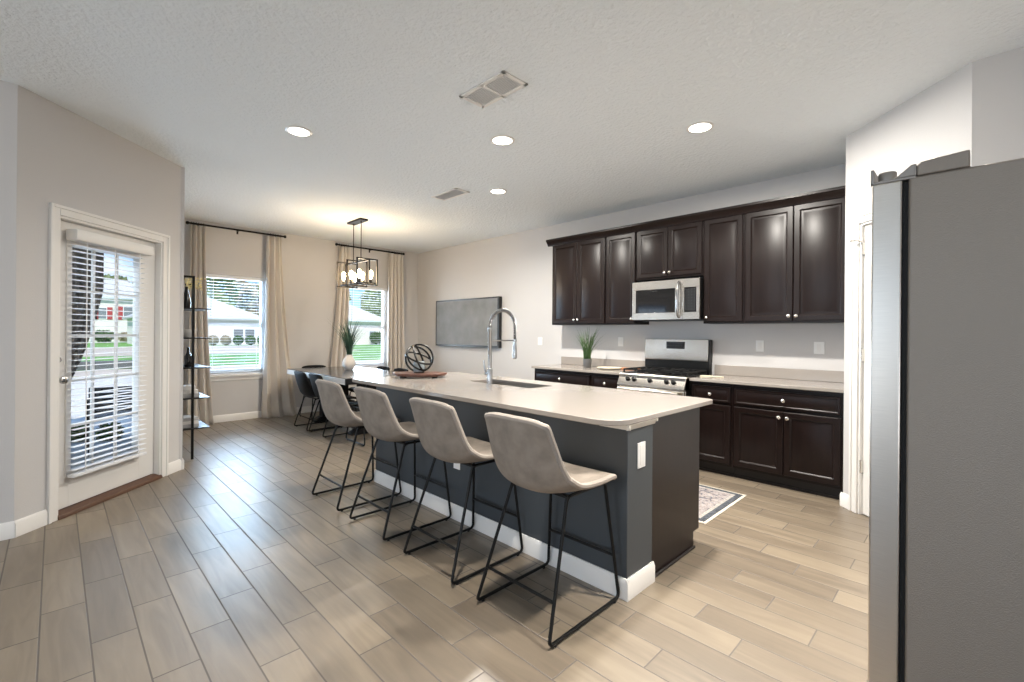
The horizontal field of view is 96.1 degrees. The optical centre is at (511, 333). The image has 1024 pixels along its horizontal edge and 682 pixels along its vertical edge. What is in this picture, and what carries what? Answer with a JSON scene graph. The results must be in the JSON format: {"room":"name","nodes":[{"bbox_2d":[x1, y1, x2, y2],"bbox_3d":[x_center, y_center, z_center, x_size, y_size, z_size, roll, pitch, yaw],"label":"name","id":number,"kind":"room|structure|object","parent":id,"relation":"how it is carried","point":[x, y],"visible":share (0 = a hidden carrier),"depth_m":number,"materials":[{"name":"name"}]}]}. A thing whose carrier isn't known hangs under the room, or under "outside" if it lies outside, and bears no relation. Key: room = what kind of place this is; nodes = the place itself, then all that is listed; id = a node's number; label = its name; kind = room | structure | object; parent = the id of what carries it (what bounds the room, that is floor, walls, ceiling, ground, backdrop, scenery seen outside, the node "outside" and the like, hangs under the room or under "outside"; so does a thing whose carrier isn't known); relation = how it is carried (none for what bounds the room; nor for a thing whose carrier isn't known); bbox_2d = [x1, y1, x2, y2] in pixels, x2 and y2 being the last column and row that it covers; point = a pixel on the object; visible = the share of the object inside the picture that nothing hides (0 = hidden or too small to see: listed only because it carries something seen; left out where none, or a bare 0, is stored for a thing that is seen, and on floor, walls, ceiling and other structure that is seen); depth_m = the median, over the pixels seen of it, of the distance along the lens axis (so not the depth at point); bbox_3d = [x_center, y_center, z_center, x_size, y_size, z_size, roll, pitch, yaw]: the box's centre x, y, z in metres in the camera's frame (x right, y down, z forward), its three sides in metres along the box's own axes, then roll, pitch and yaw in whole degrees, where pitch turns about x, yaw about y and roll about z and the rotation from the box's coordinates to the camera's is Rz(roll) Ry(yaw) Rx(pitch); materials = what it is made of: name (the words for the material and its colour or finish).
{"room":"kitchen","nodes":[
{"label":"kitchen","id":0,"kind":"room"},
{"bbox_2d":[0,80,17,523],"bbox_3d":[-4.951,-0.159,1.310,4.818,3.016,0.130,0,0,-45],"label":"wall","id":1,"kind":"structure","parent":0,"point":[8,91],"depth_m":2.94,"materials":[{"name":"grey paint"}]},
{"bbox_2d":[0,521,14,540],"bbox_3d":[-4.910,1.247,1.260,4.822,0.105,0.015,0,0,-45],"label":"baseboard","id":2,"kind":"structure","parent":1,"relation":"attached to","point":[7,530],"depth_m":2.93,"materials":[{"name":"white"}]},
{"bbox_2d":[14,85,180,520],"bbox_3d":[-3.259,-0.145,3.699,0.130,3.016,1.474,0,0,0],"label":"wall","id":3,"kind":"structure","parent":0,"point":[65,158],"depth_m":3.17,"materials":[{"name":"grey paint"}]},
{"bbox_2d":[14,509,46,537],"bbox_3d":[-3.200,1.261,3.058,0.015,0.105,0.202,0,0,0],"label":"baseboard","id":4,"kind":"structure","parent":3,"relation":"attached to","point":[29,523],"depth_m":3.05,"materials":[{"name":"white"}]},
{"bbox_2d":[58,220,154,509],"bbox_3d":[-3.236,0.226,3.709,0.122,2.083,0.924,0,0,0],"label":"door","id":5,"kind":"structure","parent":3,"relation":"in","point":[71,491],"depth_m":3.69,"materials":[{"name":"white paint"}]},
{"bbox_2d":[66,229,152,477],"bbox_3d":[-3.188,0.147,3.674,0.085,1.808,0.705,0,0,0],"label":"blind","id":6,"kind":"object","parent":5,"relation":"attached to","point":[76,235],"visible":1,"depth_m":3.62,"materials":[{"name":"white"}]},
{"bbox_2d":[46,202,169,523],"bbox_3d":[-3.245,0.205,3.711,0.142,2.216,1.096,0,0,0],"label":"trim","id":7,"kind":"structure","parent":3,"relation":"attached to","point":[57,212],"depth_m":3.53,"materials":[{"name":"white wood"}]},
{"bbox_2d":[58,474,162,519],"bbox_3d":[-3.259,1.293,3.711,0.152,0.040,0.952,0,0,0],"label":"threshold","id":8,"kind":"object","parent":3,"relation":"attached to","point":[72,509],"depth_m":3.63,"materials":[{"name":"brown wood"}]},
{"bbox_2d":[168,459,181,474],"bbox_3d":[-3.195,1.261,4.355,0.015,0.105,0.181,0,0,0],"label":"baseboard","id":9,"kind":"structure","parent":3,"relation":"attached to","point":[174,466],"depth_m":4.34,"materials":[{"name":"white"}]},
{"bbox_2d":[71,375,131,434],"bbox_3d":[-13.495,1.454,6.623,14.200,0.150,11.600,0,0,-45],"label":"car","id":10,"kind":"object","parent":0,"point":[98,383],"depth_m":10.17,"materials":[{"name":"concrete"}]},
{"bbox_2d":[71,431,131,467],"bbox_3d":[-6.410,1.529,2.738,6.780,0.315,3.900,0,0,-45],"label":"floor","id":11,"kind":"structure","parent":0,"point":[129,434],"depth_m":5.51,"materials":[{"name":"concrete"}]},
{"bbox_2d":[71,425,84,442],"bbox_3d":[-5.591,1.344,5.932,0.324,0.419,0.328,0,0,-45],"label":"bush","id":12,"kind":"object","parent":11,"relation":"on","point":[73,432],"visible":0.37,"depth_m":5.86,"materials":[{"name":"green plant"}]},
{"bbox_2d":[71,247,103,378],"bbox_3d":[-5.162,0.011,5.233,1.050,2.732,0.100,0,0,-45],"label":"drape","id":13,"kind":"object","parent":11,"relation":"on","point":[76,342],"visible":0.09,"depth_m":5.37,"materials":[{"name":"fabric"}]},
{"bbox_2d":[86,386,131,455],"bbox_3d":[-4.727,0.990,5.490,0.508,0.784,0.568,0,0,-45],"label":"patio chair","id":14,"kind":"object","parent":11,"relation":"on","point":[101,388],"visible":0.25,"depth_m":5.27,"materials":[{"name":"black metal"}]},
{"bbox_2d":[94,422,124,440],"bbox_3d":[-5.281,1.347,6.038,0.324,0.417,0.328,0,0,-45],"label":"bush","id":15,"kind":"object","parent":11,"relation":"on","point":[111,423],"visible":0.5,"depth_m":5.95,"materials":[{"name":"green plant"}]},
{"bbox_2d":[179,167,184,469],"bbox_3d":[-4.109,-0.152,5.319,0.090,3.016,2.570,0,0,-45],"label":"wall","id":16,"kind":"structure","parent":0,"point":[182,168],"depth_m":4.43,"materials":[{"name":"grey paint"}]},
{"bbox_2d":[83,346,358,356],"bbox_3d":[-42.546,1.214,19.770,67.500,0.153,18.000,0,0,-45],"label":"road","id":17,"kind":"structure","parent":0,"point":[212,349],"depth_m":35.05,"materials":[{"name":"asphalt"}]},
{"bbox_2d":[73,359,380,376],"bbox_3d":[-4.589,1.526,25.896,130.000,0.152,2.800,0,0,-45],"label":"sidewalk","id":18,"kind":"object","parent":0,"point":[98,372],"depth_m":18.25,"materials":[{"name":"concrete"}]},
{"bbox_2d":[79,342,380,375],"bbox_3d":[-41.512,1.329,63.077,150.000,0.340,132.000,0,0,-45],"label":"lawn","id":19,"kind":"structure","parent":0,"point":[216,359],"depth_m":28.14,"materials":[{"name":"plant"}]},
{"bbox_2d":[76,360,131,370],"bbox_3d":[-17.741,1.194,15.441,8.600,0.320,0.300,0,0,-45],"label":"edging","id":20,"kind":"object","parent":19,"relation":"on","point":[104,366],"visible":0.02,"depth_m":17.49,"materials":[{"name":"grey"}]},
{"bbox_2d":[95,330,113,341],"bbox_3d":[-46.558,0.343,52.385,2.230,1.748,2.005,0,0,-45],"label":"bush","id":21,"kind":"object","parent":19,"relation":"on","point":[97,338],"visible":0.66,"depth_m":52.07,"materials":[{"name":"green plant"}]},
{"bbox_2d":[88,279,132,341],"bbox_3d":[-57.016,-3.268,64.535,14.900,8.600,12.930,0,0,-45],"label":"house","id":22,"kind":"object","parent":19,"relation":"on","point":[106,319],"visible":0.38,"depth_m":60.98,"materials":[{"name":"beige"}]},
{"bbox_2d":[122,297,259,344],"bbox_3d":[-35.860,-1.595,51.733,11.300,5.600,12.930,0,0,-45],"label":"house","id":23,"kind":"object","parent":19,"relation":"on","point":[217,314],"visible":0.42,"depth_m":49.74,"materials":[{"name":"beige"}]},
{"bbox_2d":[207,278,242,309],"bbox_3d":[-40.440,-3.821,63.597,6.629,10.972,6.849,0,0,-45],"label":"tree","id":24,"kind":"object","parent":19,"relation":"on","point":[226,295],"visible":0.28,"depth_m":63.15,"materials":[{"name":"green plant"}]},
{"bbox_2d":[220,335,231,345],"bbox_3d":[-29.765,0.748,47.852,1.198,1.215,1.240,0,0,-45],"label":"bush","id":25,"kind":"object","parent":19,"relation":"on","point":[225,341],"visible":0.83,"depth_m":47.52,"materials":[{"name":"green plant"}]},
{"bbox_2d":[232,280,254,312],"bbox_3d":[-42.866,-3.691,71.774,5.685,10.624,6.953,0,0,-29],"label":"tree","id":26,"kind":"object","parent":19,"relation":"on","point":[242,293],"visible":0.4,"depth_m":71.69,"materials":[{"name":"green plant"}]},
{"bbox_2d":[242,281,259,314],"bbox_3d":[-46.322,-3.720,80.217,6.953,10.624,5.685,0,0,5],"label":"tree","id":27,"kind":"object","parent":19,"relation":"on","point":[253,303],"visible":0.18,"depth_m":79.67,"materials":[{"name":"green plant"}]},
{"bbox_2d":[348,304,381,344],"bbox_3d":[-23.568,-1.694,58.302,10.600,6.000,12.930,0,0,-45],"label":"house","id":28,"kind":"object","parent":19,"relation":"on","point":[364,333],"visible":0.18,"depth_m":55.84,"materials":[{"name":"beige"}]},
{"bbox_2d":[360,290,381,316],"bbox_3d":[-23.521,-3.859,81.014,7.085,11.351,6.858,0,0,-42],"label":"tree","id":29,"kind":"object","parent":19,"relation":"on","point":[368,293],"visible":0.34,"depth_m":78.59,"materials":[{"name":"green plant"}]},
{"bbox_2d":[369,331,380,344],"bbox_3d":[-16.404,0.591,55.617,1.986,1.748,1.793,0,0,-45],"label":"bush","id":30,"kind":"object","parent":19,"relation":"on","point":[375,338],"visible":0.87,"depth_m":55.02,"materials":[{"name":"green plant"}]},
{"bbox_2d":[183,218,417,415],"bbox_3d":[-3.415,-0.147,7.720,4.478,3.016,0.140,0,0,-45],"label":"wall","id":31,"kind":"structure","parent":0,"point":[309,264],"depth_m":7.55,"materials":[{"name":"grey paint"}]},
{"bbox_2d":[208,282,263,381],"bbox_3d":[-4.176,-0.082,6.926,0.900,1.565,0.175,0,0,-45],"label":"window","id":32,"kind":"structure","parent":31,"relation":"in","point":[226,377],"depth_m":7.04,"materials":[{"name":"white plastic"}]},
{"bbox_2d":[206,274,264,374],"bbox_3d":[-4.157,-0.127,6.908,0.808,1.469,0.068,0,0,-45],"label":"blind","id":33,"kind":"object","parent":32,"relation":"attached to","point":[211,276],"visible":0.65,"depth_m":6.91,"materials":[{"name":"white plastic"}]},
{"bbox_2d":[186,221,285,237],"bbox_3d":[-4.081,-1.526,6.871,1.322,0.074,0.108,0,0,-45],"label":"curtain rod","id":34,"kind":"object","parent":31,"relation":"attached to","point":[187,222],"visible":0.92,"depth_m":6.82,"materials":[{"name":"brown metal"}]},
{"bbox_2d":[187,221,213,424],"bbox_3d":[-4.392,-0.133,6.488,0.323,2.863,0.176,0,0,-45],"label":"curtain","id":35,"kind":"object","parent":34,"relation":"hanging from","point":[203,409],"visible":0.83,"depth_m":6.50,"materials":[{"name":"grey fabric"}]},
{"bbox_2d":[261,233,297,418],"bbox_3d":[-3.629,-0.127,7.239,0.543,2.863,0.175,0,0,-45],"label":"curtain","id":36,"kind":"object","parent":34,"relation":"hanging from","point":[278,396],"visible":0.99,"depth_m":7.20,"materials":[{"name":"grey fabric"}]},
{"bbox_2d":[213,405,318,422],"bbox_3d":[-3.386,1.259,7.651,4.238,0.105,0.015,0,0,-45],"label":"baseboard","id":37,"kind":"structure","parent":31,"relation":"attached to","point":[256,414],"depth_m":6.97,"materials":[{"name":"white"}]},
{"bbox_2d":[349,291,385,368],"bbox_3d":[-2.668,-0.070,8.424,0.870,1.565,0.175,0,0,-45],"label":"window","id":38,"kind":"structure","parent":31,"relation":"in","point":[382,327],"depth_m":8.68,"materials":[{"name":"white plastic"}]},
{"bbox_2d":[349,287,386,366],"bbox_3d":[-2.649,-0.115,8.405,0.778,1.469,0.068,0,0,-45],"label":"blind","id":39,"kind":"object","parent":38,"relation":"attached to","point":[361,288],"visible":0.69,"depth_m":8.43,"materials":[{"name":"white plastic"}]},
{"bbox_2d":[335,243,404,254],"bbox_3d":[-2.566,-1.514,8.376,1.352,0.074,0.108,0,0,-45],"label":"curtain rod","id":40,"kind":"object","parent":31,"relation":"attached to","point":[336,244],"visible":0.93,"depth_m":8.31,"materials":[{"name":"brown metal"}]},
{"bbox_2d":[330,243,350,366],"bbox_3d":[-2.989,-0.122,7.886,0.419,2.863,0.173,0,0,-45],"label":"curtain","id":41,"kind":"object","parent":40,"relation":"hanging from","point":[339,352],"visible":0.59,"depth_m":7.93,"materials":[{"name":"grey fabric"}]},
{"bbox_2d":[387,251,404,370],"bbox_3d":[-2.185,-0.115,8.684,0.401,2.863,0.173,0,0,-45],"label":"curtain","id":42,"kind":"object","parent":40,"relation":"hanging from","point":[395,314],"visible":0.81,"depth_m":8.67,"materials":[{"name":"grey fabric"}]},
{"bbox_2d":[0,411,868,681],"bbox_3d":[-1.138,1.370,1.241,10.250,0.080,12.450,0,0,-45],"label":"floor","id":43,"kind":"structure","parent":0,"point":[225,566],"depth_m":2.37,"materials":[{"name":"brown wood"}]},
{"bbox_2d":[182,275,210,459],"bbox_3d":[-3.523,0.354,5.024,0.265,1.912,0.640,0,0,-45],"label":"bookcase","id":44,"kind":"object","parent":43,"relation":"on","point":[193,309],"visible":0.41,"depth_m":4.79,"materials":[{"name":"black metal"}]},
{"bbox_2d":[184,347,190,366],"bbox_3d":[-3.436,0.249,4.877,0.067,0.210,0.068,0,0,-45],"label":"bottle","id":45,"kind":"object","parent":44,"relation":"on","point":[187,358],"visible":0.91,"depth_m":4.85,"materials":[{"name":"black glass"}]},
{"bbox_2d":[184,277,205,307],"bbox_3d":[-3.412,-0.443,4.921,0.200,0.351,0.176,0,0,-45],"label":"flower vase","id":46,"kind":"object","parent":44,"relation":"on","point":[187,301],"visible":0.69,"depth_m":4.87,"materials":[{"name":"black ceramic"}]},
{"bbox_2d":[299,365,325,419],"bbox_3d":[-3.047,0.915,7.290,0.476,0.800,0.540,0,0,-45],"label":"dining chair","id":47,"kind":"object","parent":43,"relation":"on","point":[307,366],"visible":0.16,"depth_m":7.35,"materials":[{"name":"black leather"}]},
{"bbox_2d":[294,371,335,430],"bbox_3d":[-2.746,0.917,6.469,0.540,0.800,0.476,0,0,-45],"label":"dining chair","id":48,"kind":"object","parent":43,"relation":"on","point":[303,383],"visible":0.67,"depth_m":6.25,"materials":[{"name":"black leather"}]},
{"bbox_2d":[309,373,355,437],"bbox_3d":[-2.387,0.920,6.121,0.540,0.800,0.476,0,0,-45],"label":"dining chair","id":49,"kind":"object","parent":43,"relation":"on","point":[313,377],"visible":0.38,"depth_m":5.99,"materials":[{"name":"metal"}]},
{"bbox_2d":[287,366,397,435],"bbox_3d":[-2.374,0.935,6.697,1.040,0.770,2.000,0,0,-45],"label":"dining table","id":50,"kind":"object","parent":43,"relation":"on","point":[339,375],"visible":0.41,"depth_m":6.49,"materials":[{"name":"white"}]},
{"bbox_2d":[331,317,370,369],"bbox_3d":[-2.460,0.154,6.860,0.666,0.788,0.605,0,0,30],"label":"potted grass","id":51,"kind":"object","parent":50,"relation":"on","point":[348,363],"depth_m":6.85,"materials":[{"name":"grey ceramic"}]},
{"bbox_2d":[342,354,355,369],"bbox_3d":[-2.447,0.432,6.903,0.196,0.232,0.196,0,0,-45],"label":"vase","id":52,"kind":"object","parent":51,"relation":"on","point":[348,363],"depth_m":6.84,"materials":[{"name":"grey ceramic"}]},
{"bbox_2d":[312,379,401,511],"bbox_3d":[-1.271,0.846,3.762,0.573,0.966,0.510,0,0,-45],"label":"bar stool","id":53,"kind":"object","parent":43,"relation":"on","point":[336,408],"visible":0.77,"depth_m":3.54,"materials":[{"name":"grey fabric"}]},
{"bbox_2d":[346,385,375,445],"bbox_3d":[-1.717,0.926,5.695,0.476,0.800,0.540,0,0,-45],"label":"dining chair","id":54,"kind":"object","parent":43,"relation":"on","point":[355,403],"visible":0.09,"depth_m":5.53,"materials":[{"name":"metal"}]},
{"bbox_2d":[349,387,451,540],"bbox_3d":[-0.795,0.850,3.283,0.573,0.966,0.510,0,0,-45],"label":"bar stool","id":55,"kind":"object","parent":43,"relation":"on","point":[378,417],"visible":0.82,"depth_m":3.08,"materials":[{"name":"grey fabric"}]},
{"bbox_2d":[403,397,522,584],"bbox_3d":[-0.291,0.854,2.775,0.573,0.966,0.510,0,0,-45],"label":"bar stool","id":56,"kind":"object","parent":43,"relation":"on","point":[440,431],"visible":0.87,"depth_m":2.57,"materials":[{"name":"grey fabric"}]},
{"bbox_2d":[374,386,699,601],"bbox_3d":[0.010,0.898,3.553,0.954,0.883,2.584,0,0,-45],"label":"kitchen island","id":57,"kind":"object","parent":43,"relation":"on","point":[653,498],"visible":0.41,"depth_m":2.66,"materials":[{"name":"grey paint"}]},
{"bbox_2d":[352,372,712,425],"bbox_3d":[-0.067,0.440,3.634,1.188,0.030,2.814,0,0,-45],"label":"island countertop","id":58,"kind":"structure","parent":57,"relation":"on","point":[593,405],"depth_m":3.09,"materials":[{"name":"stone"}]},
{"bbox_2d":[393,371,446,377],"bbox_3d":[-0.885,0.396,4.391,0.519,0.044,0.312,0,0,0],"label":"serving board","id":59,"kind":"object","parent":58,"relation":"on","point":[403,374],"visible":0.98,"depth_m":4.30,"materials":[{"name":"brown wood"}]},
{"bbox_2d":[405,344,433,372],"bbox_3d":[-0.888,0.236,4.398,0.256,0.278,0.276,0,0,30],"label":"orb","id":60,"kind":"object","parent":59,"relation":"on","point":[416,346],"visible":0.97,"depth_m":4.39,"materials":[{"name":"black"}]},
{"bbox_2d":[483,308,516,384],"bbox_3d":[-0.097,0.106,3.893,0.341,0.637,0.101,0,0,-45],"label":"spring faucet","id":61,"kind":"object","parent":58,"relation":"on","point":[489,373],"visible":1,"depth_m":3.79,"materials":[{"name":"silver metal"}]},
{"bbox_2d":[637,441,645,468],"bbox_3d":[0.678,0.636,2.410,0.077,0.133,0.006,0,0,-45],"label":"outlet","id":62,"kind":"object","parent":57,"relation":"attached to","point":[641,445],"depth_m":2.40,"materials":[{"name":"white plastic"}]},
{"bbox_2d":[640,444,643,464],"bbox_3d":[0.681,0.634,2.408,0.035,0.102,0.003,0,0,-45],"label":"receptacle","id":63,"kind":"object","parent":57,"relation":"attached to","point":[641,445],"depth_m":2.41,"materials":[{"name":"white plastic"}]},
{"bbox_2d":[477,412,619,647],"bbox_3d":[0.184,0.858,2.296,0.573,0.966,0.510,0,0,-45],"label":"bar stool","id":64,"kind":"object","parent":43,"relation":"on","point":[525,451],"visible":1,"depth_m":2.11,"materials":[{"name":"grey fabric"}]},
{"bbox_2d":[535,368,591,385],"bbox_3d":[0.810,0.905,5.969,0.648,0.882,0.912,0,0,-45],"label":"base cabinet","id":65,"kind":"object","parent":43,"relation":"on","point":[558,376],"visible":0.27,"depth_m":5.73,"materials":[{"name":"brown wood"}]},
{"bbox_2d":[531,356,644,374],"bbox_3d":[0.958,0.396,5.831,0.642,0.135,1.349,0,0,-45],"label":"countertop","id":66,"kind":"structure","parent":65,"relation":"on","point":[575,364],"depth_m":5.87,"materials":[{"name":"stone"}]},
{"bbox_2d":[571,327,601,367],"bbox_3d":[0.968,0.169,5.852,0.473,0.528,0.502,0,0,-45],"label":"potted grass","id":67,"kind":"object","parent":66,"relation":"on","point":[587,361],"depth_m":5.81,"materials":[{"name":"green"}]},
{"bbox_2d":[583,359,591,367],"bbox_3d":[0.958,0.377,5.845,0.116,0.112,0.116,0,0,-45],"label":"pot","id":68,"kind":"object","parent":67,"relation":"on","point":[587,363],"depth_m":5.80,"materials":[{"name":"grey"}]},
{"bbox_2d":[592,373,618,388],"bbox_3d":[1.278,0.909,5.498,0.648,0.882,0.411,0,0,-45],"label":"base cabinet","id":69,"kind":"object","parent":43,"relation":"on","point":[598,380],"visible":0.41,"depth_m":5.30,"materials":[{"name":"brown wood"}]},
{"bbox_2d":[617,339,712,396],"bbox_3d":[1.651,0.708,5.031,0.751,1.290,0.766,0,0,-45],"label":"gas range","id":70,"kind":"object","parent":43,"relation":"on","point":[668,368],"visible":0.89,"depth_m":5.03,"materials":[{"name":"silver metal"}]},
{"bbox_2d":[622,370,707,376],"bbox_3d":[1.673,0.435,5.054,0.538,0.012,0.746,0,0,-45],"label":"cooktop","id":71,"kind":"object","parent":70,"relation":"in","point":[658,373],"depth_m":4.88,"materials":[{"name":"black metal"}]},
{"bbox_2d":[667,343,682,347],"bbox_3d":[1.857,0.134,5.236,0.002,0.058,0.184,0,0,-45],"label":"display","id":72,"kind":"object","parent":70,"relation":"attached to","point":[669,345],"depth_m":5.24,"materials":[{"name":"glass"}]},
{"bbox_2d":[692,381,734,476],"bbox_3d":[2.123,0.916,4.647,0.648,0.882,0.393,0,0,-45],"label":"base cabinet","id":73,"kind":"object","parent":43,"relation":"on","point":[716,419],"visible":0.57,"depth_m":4.42,"materials":[{"name":"brown wood"}]},
{"bbox_2d":[699,484,746,523],"bbox_3d":[1.165,1.345,4.046,0.830,0.008,1.415,0,0,-45],"label":"rug","id":74,"kind":"object","parent":43,"relation":"on","point":[713,502],"visible":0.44,"depth_m":3.68,"materials":[{"name":"fabric"}]},
{"bbox_2d":[732,384,843,499],"bbox_3d":[2.564,0.919,4.203,0.648,0.882,0.856,0,0,-45],"label":"base cabinet","id":75,"kind":"object","parent":43,"relation":"on","point":[792,439],"visible":0.98,"depth_m":3.97,"materials":[{"name":"brown wood"}]},
{"bbox_2d":[689,365,843,392],"bbox_3d":[2.434,0.408,4.345,0.642,0.135,1.262,0,0,-45],"label":"countertop","id":76,"kind":"structure","parent":75,"relation":"on","point":[788,378],"depth_m":4.38,"materials":[{"name":"stone"}]},
{"bbox_2d":[868,150,1023,681],"bbox_3d":[1.572,0.449,1.329,0.910,1.806,0.844,0,0,-45],"label":"refrigerator","id":77,"kind":"object","parent":43,"relation":"on","point":[946,603],"visible":1,"depth_m":1.16,"materials":[{"name":"grey metal"}]},
{"bbox_2d":[0,0,1023,252],"bbox_3d":[-1.127,-1.661,1.263,10.360,0.150,12.600,0,0,-45],"label":"ceiling","id":78,"kind":"structure","parent":0,"point":[212,89],"depth_m":2.97,"materials":[{"name":"white paint"}]},
{"bbox_2d":[285,126,312,136],"bbox_3d":[-1.674,-1.585,3.611,0.196,0.009,0.196,0,0,-45],"label":"recessed light","id":79,"kind":"object","parent":78,"relation":"in","point":[299,131],"visible":1,"depth_m":3.61,"materials":[{"name":"white"}]},
{"bbox_2d":[337,218,377,288],"bbox_3d":[-2.188,-1.129,6.499,0.310,0.930,0.736,0,0,-45],"label":"chandelier","id":80,"kind":"object","parent":78,"relation":"hanging from","point":[356,276],"visible":1,"depth_m":6.42,"materials":[{"name":"brown metal"}]},
{"bbox_2d":[431,188,469,200],"bbox_3d":[-0.704,-1.576,5.221,0.200,0.012,0.460,0,0,-45],"label":"ceiling vent","id":81,"kind":"object","parent":78,"relation":"in","point":[455,192],"visible":1,"depth_m":5.20,"materials":[{"name":"white"}]},
{"bbox_2d":[459,70,527,107],"bbox_3d":[-0.125,-1.572,2.977,0.215,0.009,0.430,0,0,-45],"label":"ceiling vent","id":82,"kind":"object","parent":78,"relation":"in","point":[502,84],"visible":1,"depth_m":2.96,"materials":[{"name":"white"}]},
{"bbox_2d":[489,188,506,193],"bbox_3d":[-0.156,-1.572,5.092,0.196,0.009,0.196,0,0,-45],"label":"recessed light","id":83,"kind":"object","parent":78,"relation":"in","point":[495,190],"visible":1,"depth_m":5.09,"materials":[{"name":"white"}]},
{"bbox_2d":[490,135,513,145],"bbox_3d":[-0.078,-1.572,3.749,0.196,0.009,0.196,0,0,-45],"label":"recessed light","id":84,"kind":"object","parent":78,"relation":"in","point":[502,140],"visible":1,"depth_m":3.74,"materials":[{"name":"white"}]},
{"bbox_2d":[686,121,713,132],"bbox_3d":[1.424,-1.560,3.485,0.196,0.009,0.196,0,0,-45],"label":"recessed light","id":85,"kind":"object","parent":78,"relation":"in","point":[703,126],"visible":1,"depth_m":3.48,"materials":[{"name":"white"}]},
{"bbox_2d":[417,164,845,379],"bbox_3d":[0.666,-0.113,6.689,0.140,3.016,7.355,0,0,-45],"label":"wall","id":86,"kind":"structure","parent":0,"point":[515,267],"depth_m":6.59,"materials":[{"name":"grey paint"}]},
{"bbox_2d":[436,296,501,347],"bbox_3d":[-0.795,-0.187,8.010,0.069,0.830,1.720,0,0,-45],"label":"picture","id":87,"kind":"object","parent":86,"relation":"attached to","point":[459,322],"visible":1,"depth_m":7.92,"materials":[{"name":"black"}]},
{"bbox_2d":[552,237,605,324],"bbox_3d":[0.944,-0.663,6.055,0.360,1.103,0.860,0,0,-45],"label":"upper cabinet","id":88,"kind":"object","parent":86,"relation":"attached to","point":[578,268],"visible":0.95,"depth_m":5.92,"materials":[{"name":"brown wood"}]},
{"bbox_2d":[546,185,845,246],"bbox_3d":[1.784,-1.220,5.203,0.372,0.085,3.380,0,0,-45],"label":"crown molding","id":89,"kind":"structure","parent":88,"relation":"attached to","point":[835,192],"depth_m":4.69,"materials":[{"name":"brown wood"}]},
{"bbox_2d":[561,356,644,367],"bbox_3d":[1.178,0.382,6.050,0.019,0.104,1.349,0,0,-45],"label":"backsplash","id":90,"kind":"structure","parent":86,"relation":"attached to","point":[564,360],"depth_m":5.99,"materials":[{"name":"stone"}]},
{"bbox_2d":[606,232,648,324],"bbox_3d":[1.395,-0.660,5.601,0.360,1.103,0.416,0,0,-45],"label":"upper cabinet","id":91,"kind":"object","parent":86,"relation":"attached to","point":[621,250],"visible":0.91,"depth_m":5.50,"materials":[{"name":"brown wood"}]},
{"bbox_2d":[637,221,703,281],"bbox_3d":[1.821,-0.910,5.175,0.360,0.596,0.782,0,0,-45],"label":"upper cabinet","id":92,"kind":"object","parent":86,"relation":"attached to","point":[677,251],"visible":0.92,"depth_m":5.04,"materials":[{"name":"brown wood"}]},
{"bbox_2d":[632,277,703,321],"bbox_3d":[1.778,-0.360,5.135,0.464,0.438,0.778,0,0,-45],"label":"microwave","id":93,"kind":"object","parent":92,"relation":"attached to","point":[676,299],"visible":0.98,"depth_m":4.98,"materials":[{"name":"silver metal"}]},
{"bbox_2d":[685,288,694,310],"bbox_3d":[1.864,-0.355,4.810,0.002,0.230,0.104,0,0,-45],"label":"control panel","id":94,"kind":"object","parent":93,"relation":"attached to","point":[689,292],"depth_m":4.81,"materials":[{"name":"plastic"}]},
{"bbox_2d":[703,214,748,323],"bbox_3d":[2.236,-0.653,4.754,0.360,1.103,0.399,0,0,-45],"label":"upper cabinet","id":95,"kind":"object","parent":86,"relation":"attached to","point":[724,238],"visible":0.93,"depth_m":4.64,"materials":[{"name":"brown wood"}]},
{"bbox_2d":[756,340,763,351],"bbox_3d":[2.533,0.128,4.701,0.009,0.116,0.075,0,0,-45],"label":"wall outlet","id":96,"kind":"object","parent":86,"relation":"attached to","point":[759,343],"visible":1,"depth_m":4.70,"materials":[{"name":"white plastic"}]},
{"bbox_2d":[714,365,843,382],"bbox_3d":[2.654,0.394,4.564,0.019,0.104,1.262,0,0,-45],"label":"backsplash","id":97,"kind":"structure","parent":86,"relation":"attached to","point":[766,372],"depth_m":4.54,"materials":[{"name":"stone"}]},
{"bbox_2d":[744,197,844,323],"bbox_3d":[2.677,-0.649,4.310,0.360,1.103,0.848,0,0,-45],"label":"upper cabinet","id":98,"kind":"object","parent":86,"relation":"attached to","point":[795,255],"visible":0.94,"depth_m":4.19,"materials":[{"name":"brown wood"}]},
{"bbox_2d":[814,342,824,353],"bbox_3d":[2.896,0.137,4.335,0.009,0.116,0.085,0,0,-45],"label":"wall outlet","id":99,"kind":"object","parent":86,"relation":"attached to","point":[819,347],"visible":1,"depth_m":4.33,"materials":[{"name":"white plastic"}]},
{"bbox_2d":[843,62,971,494],"bbox_3d":[2.683,-0.097,3.130,0.120,3.016,1.000,0,0,0],"label":"wall","id":100,"kind":"structure","parent":0,"point":[935,122],"depth_m":3.12,"materials":[{"name":"grey paint"}]},
{"bbox_2d":[840,492,847,508],"bbox_3d":[2.606,1.308,3.595,0.015,0.105,0.100,0,0,0],"label":"baseboard","id":101,"kind":"structure","parent":100,"relation":"attached to","point":[843,497],"depth_m":3.60,"materials":[{"name":"white"}]},
{"bbox_2d":[848,210,871,513],"bbox_3d":[2.669,0.232,3.100,0.142,2.258,0.886,0,0,0],"label":"trim","id":102,"kind":"structure","parent":100,"relation":"attached to","point":[858,222],"depth_m":3.48,"materials":[{"name":"white"}]},
{"bbox_2d":[850,224,871,515],"bbox_3d":[2.615,0.271,3.117,0.121,2.160,0.742,0,0,0],"label":"door","id":103,"kind":"structure","parent":100,"relation":"in","point":[865,354],"depth_m":3.42,"materials":[{"name":"white paint"}]},
{"bbox_2d":[971,47,1023,166],"bbox_3d":[2.985,-0.094,2.357,0.130,3.016,0.900,0,0,-45],"label":"wall","id":104,"kind":"structure","parent":0,"point":[997,80],"depth_m":2.55,"materials":[{"name":"grey paint"}]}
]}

